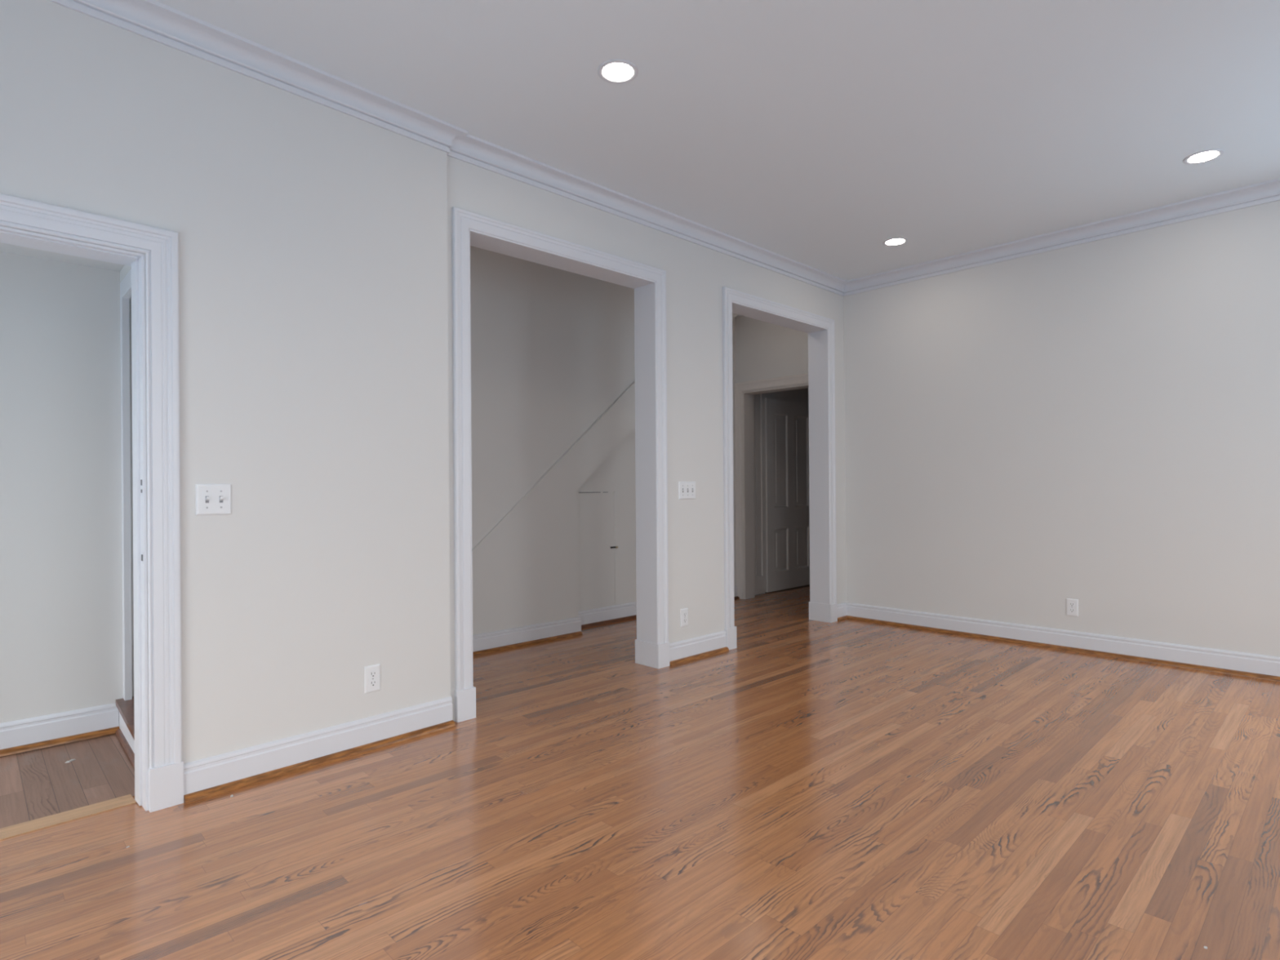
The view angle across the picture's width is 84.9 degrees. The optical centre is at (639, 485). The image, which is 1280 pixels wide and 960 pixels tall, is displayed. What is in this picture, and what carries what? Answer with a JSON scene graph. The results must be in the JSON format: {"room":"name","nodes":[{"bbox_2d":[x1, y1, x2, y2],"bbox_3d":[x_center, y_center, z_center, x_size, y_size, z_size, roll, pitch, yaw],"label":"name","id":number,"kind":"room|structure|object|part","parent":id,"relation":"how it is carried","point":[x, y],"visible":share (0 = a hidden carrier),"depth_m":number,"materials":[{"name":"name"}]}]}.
{"room":"empty living room","nodes":[
{"label":"empty living room","id":0,"kind":"room"},
{"bbox_2d":[0,242,124,271],"bbox_3d":[-2.823,-1.043,2.284,1.930,0.098,1.000,0,0,-44],"label":"ceiling","id":1,"kind":"structure","parent":0,"point":[4,247],"depth_m":3.05,"materials":[{"name":"beige paint"}]},
{"bbox_2d":[0,251,133,723],"bbox_3d":[-2.976,-0.281,2.786,2.600,2.960,0.100,0,0,-44],"label":"wall","id":2,"kind":"structure","parent":0,"point":[61,570],"depth_m":3.10,"materials":[{"name":"beige paint"}]},
{"bbox_2d":[0,702,119,756],"bbox_3d":[-3.057,1.074,2.601,1.813,0.131,0.040,0,0,-44],"label":"baseboard","id":3,"kind":"structure","parent":2,"relation":"attached to","point":[22,735],"depth_m":3.08,"materials":[{"name":"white wood"}]},
{"bbox_3d":[-3.051,1.127,2.595,1.813,0.024,0.025,0,0,-44],"label":"shoe moulding","id":4,"kind":"part","parent":3,"relation":"part of","materials":[{"name":"brown wood"}]},
{"bbox_2d":[120,265,131,282],"bbox_3d":[-2.075,-1.307,2.948,0.069,0.722,0.930,0,0,-44],"label":"wall","id":5,"kind":"structure","parent":0,"point":[124,271],"depth_m":3.17,"materials":[{"name":"beige paint"}]},
{"bbox_2d":[120,268,132,700],"bbox_3d":[-2.091,0.020,2.944,0.027,1.932,0.900,0,0,-44],"label":"trim","id":6,"kind":"structure","parent":5,"relation":"attached to","point":[126,284],"depth_m":3.23,"materials":[{"name":"white wood"}]},
{"bbox_2d":[0,0,450,763],"bbox_3d":[-1.948,-0.266,2.317,0.160,2.795,2.865,0,0,44],"label":"wall","id":7,"kind":"structure","parent":0,"point":[313,290],"depth_m":2.75,"materials":[{"name":"beige paint"}]},
{"bbox_2d":[0,794,136,839],"bbox_3d":[-2.140,1.131,2.204,0.095,0.003,0.898,0,0,44],"label":"threshold","id":8,"kind":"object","parent":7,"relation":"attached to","point":[8,832],"depth_m":2.39,"materials":[{"name":"brown wood"}]},
{"bbox_2d":[0,193,183,812],"bbox_3d":[-2.089,0.115,2.148,0.186,2.035,1.130,0,0,44],"label":"trim","id":9,"kind":"structure","parent":7,"relation":"attached to","point":[159,768],"depth_m":2.45,"materials":[{"name":"white wood"}]},
{"bbox_3d":[-1.743,0.002,2.448,0.022,0.064,0.002,0,0,44],"label":"strike plate","id":10,"kind":"part","parent":9,"relation":"part of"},
{"bbox_2d":[195,484,231,515],"bbox_3d":[-1.570,0.050,2.582,0.019,0.114,0.116,0,0,44],"label":"light switch","id":11,"kind":"object","parent":7,"relation":"attached to","point":[211,499],"visible":1,"depth_m":2.58,"materials":[{"name":"white plastic"}]},
{"bbox_2d":[183,696,455,804],"bbox_3d":[-1.254,1.061,2.891,0.040,0.131,1.089,0,0,44],"label":"baseboard","id":12,"kind":"structure","parent":7,"relation":"attached to","point":[211,776],"depth_m":2.81,"materials":[{"name":"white wood"}]},
{"bbox_2d":[364,663,380,693],"bbox_3d":[-1.153,0.832,3.019,0.010,0.114,0.070,0,0,44],"label":"electrical outlet","id":13,"kind":"object","parent":7,"relation":"attached to","point":[371,673],"visible":1,"depth_m":3.02,"materials":[{"name":"white plastic"}]},
{"bbox_2d":[368,671,377,677],"bbox_3d":[-1.151,0.813,3.018,0.003,0.028,0.034,0,0,44],"label":"receptacle","id":14,"kind":"object","parent":13,"relation":"attached to","point":[371,673],"depth_m":3.02,"materials":[{"name":"white plastic"}]},
{"bbox_2d":[368,680,377,686],"bbox_3d":[-1.151,0.852,3.018,0.003,0.028,0.034,0,0,44],"label":"receptacle","id":15,"kind":"object","parent":13,"relation":"attached to","point":[371,682],"depth_m":3.02,"materials":[{"name":"white plastic"}]},
{"bbox_2d":[470,245,737,635],"bbox_3d":[-0.483,-0.266,5.421,3.848,2.775,0.200,0,0,-44],"label":"wall","id":16,"kind":"structure","parent":0,"point":[553,348],"depth_m":5.04,"materials":[{"name":"beige paint"}]},
{"bbox_2d":[471,382,635,554],"bbox_3d":[-0.535,-0.266,5.233,3.296,2.775,0.022,0,0,-44],"label":"trim","id":17,"kind":"structure","parent":16,"relation":"attached to","point":[621,397],"depth_m":5.10,"materials":[{"name":"beige paint"}]},
{"bbox_2d":[472,585,739,656],"bbox_3d":[-0.398,1.055,5.452,4.000,0.131,0.220,0,0,-44],"label":"baseboard","id":18,"kind":"structure","parent":16,"relation":"attached to","point":[510,638],"depth_m":5.09,"materials":[{"name":"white wood"}]},
{"bbox_3d":[-1.104,1.114,4.633,1.845,0.024,0.025,0,0,-44],"label":"shoe moulding","id":19,"kind":"part","parent":18,"relation":"part of","materials":[{"name":"brown wood"}]},
{"bbox_2d":[0,584,1279,959],"bbox_3d":[1.395,1.138,3.743,10.000,0.060,5.350,0,0,-44],"label":"floor","id":20,"kind":"structure","parent":0,"point":[806,788],"depth_m":2.31,"materials":[{"name":"brown wood"}]},
{"bbox_2d":[115,696,134,768],"bbox_3d":[-1.937,1.059,3.071,0.520,0.146,0.918,0,0,-44],"label":"stair step","id":21,"kind":"structure","parent":20,"relation":"on","point":[125,734],"depth_m":3.05,"materials":[{"name":"brown wood"}]},
{"bbox_3d":[-2.098,1.124,2.893,0.018,0.018,0.885,0,0,-43],"label":"shoe moulding","id":22,"kind":"part","parent":21,"relation":"part of","materials":[{"name":"brown wood"}]},
{"bbox_2d":[446,155,845,721],"bbox_3d":[0.393,-0.282,4.699,3.928,2.795,0.160,0,0,-44],"label":"wall","id":23,"kind":"structure","parent":0,"point":[696,275],"depth_m":4.50,"materials":[{"name":"beige paint"}]},
{"bbox_2d":[451,206,670,722],"bbox_3d":[-0.422,-0.105,3.907,1.464,2.453,0.210,0,0,-44],"label":"trim","id":24,"kind":"structure","parent":23,"relation":"attached to","point":[468,228],"depth_m":4.03,"materials":[{"name":"white wood"}]},
{"bbox_2d":[48,0,1279,296],"bbox_3d":[0.806,-1.633,2.232,6.351,0.100,3.972,0,0,-44],"label":"trim","id":25,"kind":"structure","parent":23,"relation":"attached to","point":[154,20],"depth_m":3.60,"materials":[{"name":"white wood"}]},
{"bbox_2d":[680,608,688,626],"bbox_3d":[0.284,0.841,4.468,0.070,0.114,0.010,0,0,-44],"label":"electrical outlet","id":26,"kind":"object","parent":23,"relation":"attached to","point":[683,612],"visible":1,"depth_m":4.46,"materials":[{"name":"white plastic"}]},
{"bbox_2d":[678,481,695,499],"bbox_3d":[0.308,0.029,4.490,0.162,0.114,0.019,0,0,-44],"label":"light switch","id":27,"kind":"object","parent":23,"relation":"attached to","point":[686,490],"visible":1,"depth_m":4.49,"materials":[{"name":"white plastic"}]},
{"bbox_2d":[669,631,728,666],"bbox_3d":[0.384,1.050,4.542,0.566,0.131,0.040,0,0,-44],"label":"baseboard","id":28,"kind":"structure","parent":23,"relation":"attached to","point":[701,646],"depth_m":4.53,"materials":[{"name":"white wood"}]},
{"bbox_3d":[0.389,1.103,4.536,0.566,0.024,0.025,0,0,-44],"label":"shoe moulding","id":29,"kind":"part","parent":28,"relation":"part of","materials":[{"name":"brown wood"}]},
{"bbox_2d":[722,286,837,649],"bbox_3d":[1.022,-0.122,5.305,1.424,2.465,0.210,0,0,-44],"label":"trim","id":30,"kind":"structure","parent":23,"relation":"attached to","point":[823,605],"depth_m":5.68,"materials":[{"name":"white wood"}]},
{"bbox_2d":[577,317,808,611],"bbox_3d":[1.243,-0.278,7.296,5.263,2.775,0.145,0,0,-44],"label":"wall","id":31,"kind":"structure","parent":0,"point":[616,473],"depth_m":5.89,"materials":[{"name":"beige paint"}]},
{"bbox_2d":[577,491,619,608],"bbox_3d":[-0.374,0.508,5.614,0.565,0.925,0.026,0,0,-44],"label":"door","id":32,"kind":"structure","parent":31,"relation":"in","point":[597,513],"depth_m":5.66,"materials":[{"name":"beige paint"}]},
{"bbox_2d":[753,393,766,592],"bbox_3d":[1.179,-0.055,7.118,0.305,2.270,0.020,0,0,-44],"label":"trim","id":33,"kind":"structure","parent":31,"relation":"attached to","point":[758,399],"depth_m":7.16,"materials":[{"name":"paint"}]},
{"bbox_3d":[1.202,-0.145,7.148,0.080,2.090,0.010,0,0,-44],"label":"panel","id":34,"kind":"part","parent":33,"relation":"part of","materials":[{"name":"paint"}]},
{"bbox_2d":[764,397,809,592],"bbox_3d":[1.650,0.093,7.520,0.906,2.006,0.092,0,0,-44],"label":"door","id":35,"kind":"structure","parent":31,"relation":"in","point":[786,422],"depth_m":7.48,"materials":[{"name":"paint"}]},
{"bbox_3d":[1.479,-0.265,7.406,0.255,0.995,0.014,0,0,-44],"label":"panel","id":36,"kind":"part","parent":35,"relation":"part of","materials":[{"name":"paint"}]},
{"bbox_3d":[1.486,0.675,7.406,0.255,0.455,0.014,0,0,-44],"label":"panel","id":37,"kind":"part","parent":35,"relation":"part of","materials":[{"name":"paint"}]},
{"bbox_3d":[1.485,-0.265,7.400,0.255,0.995,0.018,0,0,-44],"label":"panel moulding","id":38,"kind":"part","parent":35,"relation":"part of","materials":[{"name":"paint"}]},
{"bbox_3d":[1.491,0.675,7.400,0.255,0.455,0.018,0,0,-44],"label":"panel moulding","id":39,"kind":"part","parent":35,"relation":"part of","materials":[{"name":"paint"}]},
{"bbox_3d":[1.764,-0.267,7.681,0.265,0.995,0.014,0,0,-44],"label":"panel","id":40,"kind":"part","parent":35,"relation":"part of","materials":[{"name":"paint"}]},
{"bbox_3d":[1.770,0.673,7.681,0.265,0.455,0.014,0,0,-44],"label":"panel","id":41,"kind":"part","parent":35,"relation":"part of","materials":[{"name":"paint"}]},
{"bbox_3d":[1.769,-0.267,7.676,0.265,0.995,0.018,0,0,-44],"label":"panel moulding","id":42,"kind":"part","parent":35,"relation":"part of","materials":[{"name":"paint"}]},
{"bbox_3d":[1.776,0.673,7.676,0.265,0.455,0.018,0,0,-44],"label":"panel moulding","id":43,"kind":"part","parent":35,"relation":"part of","materials":[{"name":"paint"}]},
{"bbox_2d":[154,0,1279,280],"bbox_3d":[0.864,-1.733,2.233,6.585,0.100,4.210,0,0,-44],"label":"ceiling","id":44,"kind":"structure","parent":0,"point":[816,134],"depth_m":3.02,"materials":[{"name":"paint"}]},
{"bbox_2d":[597,59,638,84],"bbox_3d":[-0.089,-1.674,2.832,0.164,0.005,0.164,0,0,-44],"label":"recessed light","id":45,"kind":"object","parent":44,"relation":"in","point":[612,71],"visible":1,"depth_m":2.83,"materials":[{"name":"white"}]},
{"bbox_2d":[882,237,907,246],"bbox_3d":[1.766,-1.687,4.843,0.164,0.005,0.164,0,0,-44],"label":"recessed light","id":46,"kind":"object","parent":44,"relation":"in","point":[895,241],"visible":1,"depth_m":4.84,"materials":[{"name":"white"}]},
{"bbox_2d":[1182,148,1223,164],"bbox_3d":[2.904,-1.695,3.608,0.164,0.005,0.164,0,0,-44],"label":"recessed light","id":47,"kind":"object","parent":44,"relation":"in","point":[1205,156],"visible":1,"depth_m":3.60,"materials":[{"name":"white"}]},
{"bbox_2d":[735,315,808,392],"bbox_3d":[1.417,-0.279,6.543,0.140,2.775,1.230,0,0,-44],"label":"wall","id":48,"kind":"structure","parent":0,"point":[763,349],"depth_m":6.65,"materials":[{"name":"beige paint"}]},
{"bbox_2d":[734,373,808,599],"bbox_3d":[1.374,0.046,6.579,0.175,2.125,1.091,0,0,-44],"label":"trim","id":49,"kind":"structure","parent":48,"relation":"attached to","point":[744,402],"depth_m":6.87,"materials":[{"name":"paint"}]},
{"bbox_2d":[843,200,1279,657],"bbox_3d":[3.210,-0.302,4.439,0.160,2.795,4.132,0,0,-44],"label":"wall","id":50,"kind":"structure","parent":0,"point":[1096,424],"depth_m":4.61,"materials":[{"name":"beige paint"}]},
{"bbox_2d":[837,602,1279,681],"bbox_3d":[3.042,1.031,4.378,0.179,0.131,3.972,0,0,-44],"label":"baseboard","id":51,"kind":"structure","parent":50,"relation":"attached to","point":[1211,660],"depth_m":4.62,"materials":[{"name":"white wood"}]},
{"bbox_2d":[1066,598,1078,616],"bbox_3d":[2.881,0.811,4.665,0.010,0.114,0.070,0,0,-44],"label":"electrical outlet","id":52,"kind":"object","parent":50,"relation":"attached to","point":[1072,605],"visible":1,"depth_m":4.66,"materials":[{"name":"white plastic"}]},
{"bbox_2d":[1069,602,1075,606],"bbox_3d":[2.879,0.791,4.663,0.003,0.028,0.034,0,0,-44],"label":"receptacle","id":53,"kind":"object","parent":52,"relation":"attached to","point":[1071,604],"depth_m":4.66,"materials":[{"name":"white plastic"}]},
{"bbox_2d":[1069,608,1075,612],"bbox_3d":[2.879,0.830,4.663,0.003,0.028,0.034,0,0,-44],"label":"receptacle","id":54,"kind":"object","parent":52,"relation":"attached to","point":[1071,610],"depth_m":4.66,"materials":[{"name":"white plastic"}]}
]}

